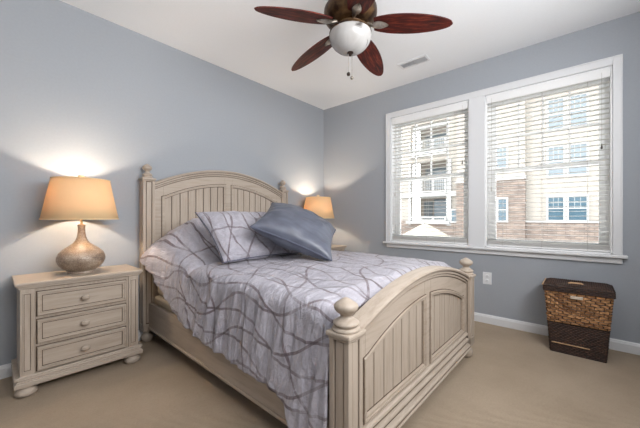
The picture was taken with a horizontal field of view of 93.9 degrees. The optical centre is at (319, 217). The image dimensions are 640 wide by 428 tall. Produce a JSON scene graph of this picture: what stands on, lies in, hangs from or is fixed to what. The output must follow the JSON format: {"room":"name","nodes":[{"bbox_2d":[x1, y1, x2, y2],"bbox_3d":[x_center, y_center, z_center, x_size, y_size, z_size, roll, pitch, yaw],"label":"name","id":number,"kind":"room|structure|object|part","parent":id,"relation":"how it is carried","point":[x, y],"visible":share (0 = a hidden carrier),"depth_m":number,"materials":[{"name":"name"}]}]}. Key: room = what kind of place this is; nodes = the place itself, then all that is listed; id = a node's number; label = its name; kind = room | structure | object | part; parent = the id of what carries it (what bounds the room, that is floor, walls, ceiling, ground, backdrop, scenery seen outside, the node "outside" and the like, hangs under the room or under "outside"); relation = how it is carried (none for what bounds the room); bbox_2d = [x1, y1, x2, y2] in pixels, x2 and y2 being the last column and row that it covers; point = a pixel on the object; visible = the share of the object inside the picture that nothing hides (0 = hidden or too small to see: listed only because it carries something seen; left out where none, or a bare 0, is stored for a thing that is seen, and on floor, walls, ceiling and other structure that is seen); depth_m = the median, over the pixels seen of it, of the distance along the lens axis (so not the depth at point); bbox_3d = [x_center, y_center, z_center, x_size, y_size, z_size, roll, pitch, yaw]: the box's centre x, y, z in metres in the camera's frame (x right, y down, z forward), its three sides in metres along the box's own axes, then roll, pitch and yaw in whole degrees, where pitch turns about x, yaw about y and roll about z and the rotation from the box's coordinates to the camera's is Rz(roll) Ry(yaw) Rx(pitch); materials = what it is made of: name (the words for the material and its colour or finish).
{"room":"bedroom","nodes":[
{"label":"bedroom","id":0,"kind":"room"},
{"bbox_2d":[0,0,323,365],"bbox_3d":[-1.370,-0.213,3.040,0.120,2.860,4.550,0,0,41],"label":"wall","id":1,"kind":"structure","parent":0,"point":[82,92],"depth_m":2.50,"materials":[{"name":"paint"}]},
{"bbox_2d":[0,330,157,378],"bbox_3d":[-1.339,1.053,2.973,0.016,0.088,4.250,0,0,41],"label":"baseboard","id":2,"kind":"structure","parent":1,"relation":"attached to","point":[5,370],"depth_m":2.05,"materials":[{"name":"white wood"}]},
{"bbox_2d":[0,321,639,427],"bbox_3d":[0.102,1.157,1.708,3.850,0.120,4.250,0,0,41],"label":"floor","id":3,"kind":"structure","parent":0,"point":[512,378],"depth_m":1.83,"materials":[{"name":"beige carpet"}]},
{"bbox_2d":[11,264,142,397],"bbox_3d":[-1.736,0.749,2.168,0.420,0.696,0.692,0,0,42],"label":"nightstand","id":4,"kind":"object","parent":3,"relation":"on","point":[67,324],"visible":1,"depth_m":2.01,"materials":[{"name":"beige wood"}]},
{"bbox_3d":[-1.800,0.710,1.837,0.006,0.485,0.042,0,0,42],"label":"pilaster molding","id":5,"kind":"part","parent":4,"relation":"part of","materials":[{"name":"white wood"}]},
{"bbox_3d":[-1.738,1.005,2.171,0.405,0.064,0.692,0,0,42],"label":"molding","id":6,"kind":"part","parent":4,"relation":"part of","materials":[{"name":"white wood"}]},
{"bbox_2d":[39,175,118,273],"bbox_3d":[-1.735,0.046,2.173,0.452,0.709,0.452,0,0,41],"label":"table lamp","id":7,"kind":"object","parent":4,"relation":"on","point":[81,198],"visible":1,"depth_m":2.05,"materials":[{"name":"ceramic"}]},
{"bbox_3d":[-1.735,-0.129,2.173,0.448,0.283,0.448,0,0,41],"label":"lamp shade","id":8,"kind":"part","parent":7,"relation":"part of","materials":[{"name":"beige fabric"}]},
{"bbox_3d":[-1.615,0.718,2.054,0.014,0.147,0.482,0,0,42],"label":"drawer","id":9,"kind":"part","parent":4,"relation":"part of","materials":[{"name":"white wood"}]},
{"bbox_3d":[-1.615,0.889,2.054,0.014,0.146,0.482,0,0,42],"label":"drawer","id":10,"kind":"part","parent":4,"relation":"part of","materials":[{"name":"white wood"}]},
{"bbox_3d":[-1.615,0.543,2.054,0.014,0.149,0.482,0,0,42],"label":"drawer","id":11,"kind":"part","parent":4,"relation":"part of","materials":[{"name":"white wood"}]},
{"bbox_3d":[-1.605,0.889,2.045,0.013,0.142,0.478,0,0,42],"label":"drawer molding","id":12,"kind":"part","parent":4,"relation":"part of","materials":[{"name":"white wood"}]},
{"bbox_3d":[-1.605,0.718,2.045,0.013,0.143,0.478,0,0,42],"label":"drawer molding","id":13,"kind":"part","parent":4,"relation":"part of","materials":[{"name":"white wood"}]},
{"bbox_3d":[-1.605,0.543,2.045,0.013,0.145,0.478,0,0,42],"label":"drawer molding","id":14,"kind":"part","parent":4,"relation":"part of","materials":[{"name":"white wood"}]},
{"bbox_3d":[-1.598,0.889,2.035,0.038,0.039,0.048,0,0,42],"label":"knob","id":15,"kind":"part","parent":4,"relation":"part of","materials":[{"name":"white wood"}]},
{"bbox_3d":[-1.598,0.718,2.035,0.038,0.039,0.048,0,0,42],"label":"knob","id":16,"kind":"part","parent":4,"relation":"part of","materials":[{"name":"white wood"}]},
{"bbox_3d":[-1.598,0.543,2.035,0.038,0.039,0.048,0,0,42],"label":"knob","id":17,"kind":"part","parent":4,"relation":"part of","materials":[{"name":"white wood"}]},
{"bbox_3d":[-1.412,0.710,2.262,0.006,0.485,0.042,0,0,42],"label":"pilaster molding","id":18,"kind":"part","parent":4,"relation":"part of","materials":[{"name":"white wood"}]},
{"bbox_2d":[138,164,475,427],"bbox_3d":[-0.188,0.300,2.510,2.316,1.594,1.700,0,0,42],"label":"frame","id":19,"kind":"object","parent":3,"relation":"on","point":[387,358],"visible":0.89,"depth_m":1.73,"materials":[{"name":"beige wood"}]},
{"bbox_3d":[-1.536,0.332,2.656,0.097,1.330,0.097,0,0,42],"label":"post","id":20,"kind":"part","parent":19,"relation":"part of","materials":[{"name":"white wood"}]},
{"bbox_3d":[-1.229,0.121,2.967,0.027,0.948,0.657,0,0,42],"label":"panel bead frame","id":21,"kind":"part","parent":19,"relation":"part of","materials":[{"name":"white wood"}]},
{"bbox_3d":[-1.240,0.121,2.976,0.014,0.911,0.620,0,0,42],"label":"beadboard panel","id":22,"kind":"part","parent":19,"relation":"part of","materials":[{"name":"white wood"}]},
{"bbox_3d":[-1.002,0.156,3.241,0.038,1.282,1.486,0,0,42],"label":"headboard","id":23,"kind":"part","parent":19,"relation":"part of","materials":[{"name":"white wood"}]},
{"bbox_3d":[-1.000,-0.372,3.238,0.090,0.249,1.486,0,0,42],"label":"arched cap rail","id":24,"kind":"part","parent":19,"relation":"part of","materials":[{"name":"white wood"}]},
{"bbox_3d":[-0.714,0.866,1.927,2.104,0.227,0.038,0,0,42],"label":"rail","id":25,"kind":"part","parent":19,"relation":"part of","materials":[{"name":"white wood"}]},
{"bbox_3d":[-0.765,0.121,3.504,0.014,0.911,0.620,0,0,42],"label":"beadboard panel","id":26,"kind":"part","parent":19,"relation":"part of","materials":[{"name":"white wood"}]},
{"bbox_3d":[-0.754,0.121,3.495,0.027,0.948,0.657,0,0,42],"label":"panel bead frame","id":27,"kind":"part","parent":19,"relation":"part of","materials":[{"name":"white wood"}]},
{"bbox_2d":[155,286,361,393],"bbox_3d":[-0.199,0.659,2.518,2.070,0.554,1.510,0,0,42],"label":"mattress","id":28,"kind":"object","parent":19,"relation":"on","point":[160,300],"visible":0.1,"depth_m":2.53,"materials":[{"name":"beige fabric"}]},
{"bbox_2d":[140,218,449,427],"bbox_3d":[-0.201,0.513,2.523,2.120,1.058,1.734,0,0,42],"label":"comforter","id":29,"kind":"object","parent":28,"relation":"on","point":[270,317],"visible":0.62,"depth_m":1.66,"materials":[{"name":"grey fabric"}]},
{"bbox_2d":[195,211,298,262],"bbox_3d":[-0.569,0.142,2.515,0.435,0.394,0.788,0,0,42],"label":"pillow sham","id":30,"kind":"object","parent":29,"relation":"on","point":[231,233],"visible":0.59,"depth_m":2.31,"materials":[{"name":"grey fabric"}]},
{"bbox_2d":[250,203,335,260],"bbox_3d":[-0.178,0.092,2.451,0.587,0.456,0.691,0,0,6],"label":"throw pillow","id":31,"kind":"object","parent":29,"relation":"on","point":[291,227],"visible":1,"depth_m":2.21,"materials":[{"name":"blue fabric"}]},
{"bbox_3d":[-0.477,0.332,3.833,0.097,1.330,0.097,0,0,42],"label":"post","id":32,"kind":"part","parent":19,"relation":"part of","materials":[{"name":"white wood"}]},
{"bbox_3d":[0.104,0.730,1.195,0.097,0.534,0.097,0,0,42],"label":"post","id":33,"kind":"part","parent":19,"relation":"part of","materials":[{"name":"white wood"}]},
{"bbox_3d":[0.386,0.662,1.515,0.014,0.393,0.620,0,0,42],"label":"beadboard panel","id":34,"kind":"part","parent":19,"relation":"part of","materials":[{"name":"white wood"}]},
{"bbox_3d":[0.397,0.662,1.506,0.027,0.430,0.657,0,0,42],"label":"panel bead frame","id":35,"kind":"part","parent":19,"relation":"part of","materials":[{"name":"white wood"}]},
{"bbox_3d":[0.626,0.410,1.776,0.090,0.210,1.486,0,0,42],"label":"arched cap rail","id":36,"kind":"part","parent":19,"relation":"part of","materials":[{"name":"white wood"}]},
{"bbox_3d":[0.623,0.652,1.779,0.038,0.670,1.486,0,0,42],"label":"footboard","id":37,"kind":"part","parent":19,"relation":"part of","materials":[{"name":"white wood"}]},
{"bbox_3d":[0.651,0.945,1.754,0.042,0.122,1.444,0,0,42],"label":"molding","id":38,"kind":"part","parent":19,"relation":"part of","materials":[{"name":"white wood"}]},
{"bbox_3d":[0.861,0.662,2.043,0.014,0.393,0.620,0,0,42],"label":"beadboard panel","id":39,"kind":"part","parent":19,"relation":"part of","materials":[{"name":"white wood"}]},
{"bbox_3d":[0.871,0.662,2.034,0.027,0.430,0.657,0,0,42],"label":"panel bead frame","id":40,"kind":"part","parent":19,"relation":"part of","materials":[{"name":"white wood"}]},
{"bbox_3d":[1.156,0.730,2.365,0.097,0.534,0.097,0,0,42],"label":"post","id":41,"kind":"part","parent":19,"relation":"part of","materials":[{"name":"white wood"}]},
{"bbox_2d":[331,244,346,250],"bbox_3d":[0.006,0.749,4.107,0.420,0.696,0.692,0,0,41],"label":"nightstand","id":42,"kind":"object","parent":3,"relation":"on","point":[333,247],"visible":0.1,"depth_m":4.15,"materials":[{"name":"beige wood"}]},
{"bbox_2d":[304,195,333,218],"bbox_3d":[-0.026,0.046,4.109,0.452,0.709,0.452,0,0,41],"label":"table lamp","id":43,"kind":"object","parent":42,"relation":"on","point":[321,206],"visible":0.49,"depth_m":3.94,"materials":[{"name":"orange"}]},
{"bbox_2d":[542,278,615,362],"bbox_3d":[2.122,0.814,2.467,0.444,0.566,0.358,0,0,41],"label":"laundry hamper","id":44,"kind":"object","parent":3,"relation":"on","point":[579,313],"visible":1,"depth_m":2.35,"materials":[{"name":"brown wicker"}]},
{"bbox_3d":[1.987,1.017,2.373,0.233,0.009,0.009,0,0,41],"label":"cane rod","id":45,"kind":"part","parent":44,"relation":"part of","materials":[{"name":"beige wicker"}]},
{"bbox_3d":[2.128,0.574,2.471,0.439,0.062,0.343,0,0,41],"label":"lid","id":46,"kind":"part","parent":44,"relation":"part of","materials":[{"name":"brown wicker"}]},
{"bbox_2d":[60,0,639,109],"bbox_3d":[0.077,-1.713,1.770,3.970,0.140,4.550,0,0,41],"label":"ceiling","id":47,"kind":"structure","parent":0,"point":[230,35],"depth_m":2.67,"materials":[{"name":"paint"}]},
{"bbox_2d":[254,0,452,79],"bbox_3d":[0.199,-1.312,2.163,1.267,0.662,1.285,0,0,41],"label":"ceiling fan","id":48,"kind":"object","parent":47,"relation":"hanging from","point":[349,22],"visible":1,"depth_m":2.02,"materials":[{"name":"brown wood"}]},
{"bbox_3d":[-0.170,-1.320,1.943,0.515,0.082,0.163,0,0,-24],"label":"fan blade","id":49,"kind":"part","parent":48,"relation":"part of","materials":[{"name":"brown wood"}]},
{"bbox_3d":[-0.069,-1.320,2.430,0.163,0.082,0.515,0,0,-42],"label":"fan blade","id":50,"kind":"part","parent":48,"relation":"part of","materials":[{"name":"brown wood"}]},
{"bbox_3d":[0.215,-1.234,2.117,0.298,0.135,0.298,0,0,41],"label":"lamp shade","id":51,"kind":"part","parent":48,"relation":"part of","materials":[{"name":"white glass"}]},
{"bbox_3d":[0.261,-1.320,1.697,0.163,0.082,0.515,0,0,-6],"label":"fan blade","id":52,"kind":"part","parent":48,"relation":"part of","materials":[{"name":"brown wood"}]},
{"bbox_3d":[0.424,-1.320,2.484,0.163,0.082,0.515,0,0,30],"label":"fan blade","id":53,"kind":"part","parent":48,"relation":"part of","materials":[{"name":"brown wood"}]},
{"bbox_3d":[0.629,-1.320,2.031,0.515,0.082,0.163,0,0,12],"label":"fan blade","id":54,"kind":"part","parent":48,"relation":"part of","materials":[{"name":"brown wood"}]},
{"bbox_2d":[397,54,430,69],"bbox_3d":[0.992,-1.639,3.162,0.310,0.008,0.140,0,0,41],"label":"ceiling vent","id":55,"kind":"object","parent":47,"relation":"in","point":[424,58],"visible":1,"depth_m":3.16,"materials":[{"name":"white plastic"}]},
{"bbox_2d":[324,12,639,343],"bbox_3d":[1.556,-0.213,3.365,3.850,2.860,0.160,0,0,41],"label":"wall","id":56,"kind":"structure","parent":0,"point":[354,131],"depth_m":2.98,"materials":[{"name":"paint"}]},
{"bbox_2d":[391,100,468,245],"bbox_3d":[1.310,-0.477,3.581,0.925,1.575,0.160,0,0,41],"label":"window","id":57,"kind":"structure","parent":56,"relation":"in","point":[394,227],"depth_m":3.70,"materials":[{"name":"white plastic"}]},
{"bbox_2d":[392,101,467,243],"bbox_3d":[1.271,-0.478,3.536,0.897,1.545,0.080,0,0,41],"label":"window blind","id":58,"kind":"object","parent":57,"relation":"attached to","point":[461,106],"visible":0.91,"depth_m":3.50,"materials":[{"name":"white plastic"}]},
{"bbox_3d":[1.277,-0.466,3.544,0.002,1.511,0.056,0,0,41],"label":"ladder cord","id":59,"kind":"part","parent":58,"relation":"part of","materials":[{"name":"white fabric"}]},
{"bbox_3d":[1.277,0.286,3.544,0.893,0.016,0.052,0,0,41],"label":"rail","id":60,"kind":"part","parent":58,"relation":"part of","materials":[{"name":"white plastic"}]},
{"bbox_3d":[1.512,-0.466,3.338,0.002,1.511,0.056,0,0,41],"label":"ladder cord","id":61,"kind":"part","parent":58,"relation":"part of","materials":[{"name":"white fabric"}]},
{"bbox_3d":[1.326,-0.114,3.599,0.855,0.788,0.032,0,0,41],"label":"sash","id":62,"kind":"part","parent":57,"relation":"part of","materials":[{"name":"white glass"}]},
{"bbox_3d":[1.348,-0.842,3.624,0.855,0.747,0.030,0,0,41],"label":"sash","id":63,"kind":"part","parent":57,"relation":"part of","materials":[{"name":"white plastic"}]},
{"bbox_2d":[483,272,491,284],"bbox_3d":[1.733,0.632,3.097,0.082,0.124,0.010,0,0,41],"label":"wall outlet","id":64,"kind":"object","parent":56,"relation":"attached to","point":[487,277],"visible":1,"depth_m":3.09,"materials":[{"name":"white plastic"}]},
{"bbox_2d":[386,54,622,254],"bbox_3d":[1.663,-0.511,3.148,2.152,1.642,0.026,0,0,41],"label":"trim","id":65,"kind":"structure","parent":56,"relation":"attached to","point":[476,99],"depth_m":3.11,"materials":[{"name":"white wood"}]},
{"bbox_2d":[383,241,627,263],"bbox_3d":[1.690,0.322,3.178,2.209,0.024,0.165,0,0,41],"label":"trim","id":66,"kind":"structure","parent":56,"relation":"attached to","point":[387,242],"depth_m":2.88,"materials":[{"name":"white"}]},
{"bbox_2d":[485,66,611,253],"bbox_3d":[2.131,-0.477,2.861,0.950,1.575,0.160,0,0,41],"label":"window","id":67,"kind":"structure","parent":56,"relation":"in","point":[605,211],"depth_m":2.77,"materials":[{"name":"white plastic"}]},
{"bbox_2d":[487,68,609,251],"bbox_3d":[2.092,-0.478,2.816,0.922,1.545,0.080,0,0,41],"label":"window blind","id":68,"kind":"object","parent":67,"relation":"attached to","point":[604,73],"visible":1,"depth_m":2.76,"materials":[{"name":"white plastic"}]},
{"bbox_3d":[1.760,-0.765,3.065,0.002,0.911,0.003,0,0,41],"label":"pull cord","id":69,"kind":"part","parent":68,"relation":"part of","materials":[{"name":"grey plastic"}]},
{"bbox_3d":[2.098,0.286,2.823,0.918,0.016,0.052,0,0,41],"label":"rail","id":70,"kind":"part","parent":68,"relation":"part of","materials":[{"name":"white plastic"}]},
{"bbox_3d":[2.340,-0.466,2.611,0.002,1.511,0.056,0,0,41],"label":"ladder cord","id":71,"kind":"part","parent":68,"relation":"part of","materials":[{"name":"white fabric"}]},
{"bbox_3d":[2.378,-0.920,2.522,0.002,0.601,0.003,0,0,41],"label":"lift cord","id":72,"kind":"part","parent":68,"relation":"part of","materials":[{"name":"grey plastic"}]},
{"bbox_3d":[2.147,-0.114,2.879,0.880,0.788,0.032,0,0,41],"label":"sash","id":73,"kind":"part","parent":67,"relation":"part of","materials":[{"name":"white glass"}]},
{"bbox_3d":[2.169,-0.842,2.904,0.880,0.747,0.030,0,0,41],"label":"sash","id":74,"kind":"part","parent":67,"relation":"part of","materials":[{"name":"white plastic"}]},
{"bbox_2d":[474,312,639,354],"bbox_3d":[1.504,1.053,3.294,3.834,0.088,0.016,0,0,41],"label":"baseboard","id":75,"kind":"structure","parent":56,"relation":"attached to","point":[614,344],"depth_m":2.84,"materials":[{"name":"white wood"}]},
{"label":"outside","id":76,"kind":"structure","parent":0,"visible":0},
{"bbox_3d":[13.447,2.772,19.833,60.000,0.150,39.400,0,0,41],"label":"ground","id":77,"kind":"structure","parent":76,"visible":0},
{"bbox_2d":[403,222,449,236],"bbox_3d":[4.814,1.462,13.704,2.120,2.470,2.120,0,0,-26],"label":"patio umbrella","id":78,"kind":"object","parent":77,"relation":"on","point":[416,230],"visible":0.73,"depth_m":13.19,"materials":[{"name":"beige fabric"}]},
{"bbox_2d":[401,85,598,242],"bbox_3d":[10.584,-2.228,18.087,27.000,9.850,5.800,0,0,41],"label":"apartment building","id":79,"kind":"structure","parent":77,"relation":"on","point":[575,221],"depth_m":15.19,"materials":[{"name":"beige"}]},
{"bbox_3d":[6.619,0.082,18.488,2.310,0.310,0.070,0,0,41],"label":"balcony railing","id":80,"kind":"part","parent":79,"relation":"part of","materials":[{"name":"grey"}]},
{"bbox_3d":[6.619,-4.418,18.488,2.310,0.870,0.070,0,0,41],"label":"balcony railing","id":81,"kind":"part","parent":79,"relation":"part of","materials":[{"name":"grey"}]},
{"bbox_3d":[6.619,-1.938,18.488,2.310,0.870,0.070,0,0,41],"label":"balcony railing","id":82,"kind":"part","parent":79,"relation":"part of","materials":[{"name":"grey"}]},
{"bbox_3d":[8.090,-0.528,20.096,0.800,1.350,0.070,0,0,41],"label":"balcony door","id":83,"kind":"part","parent":79,"relation":"part of","materials":[{"name":"blue"}]}
]}

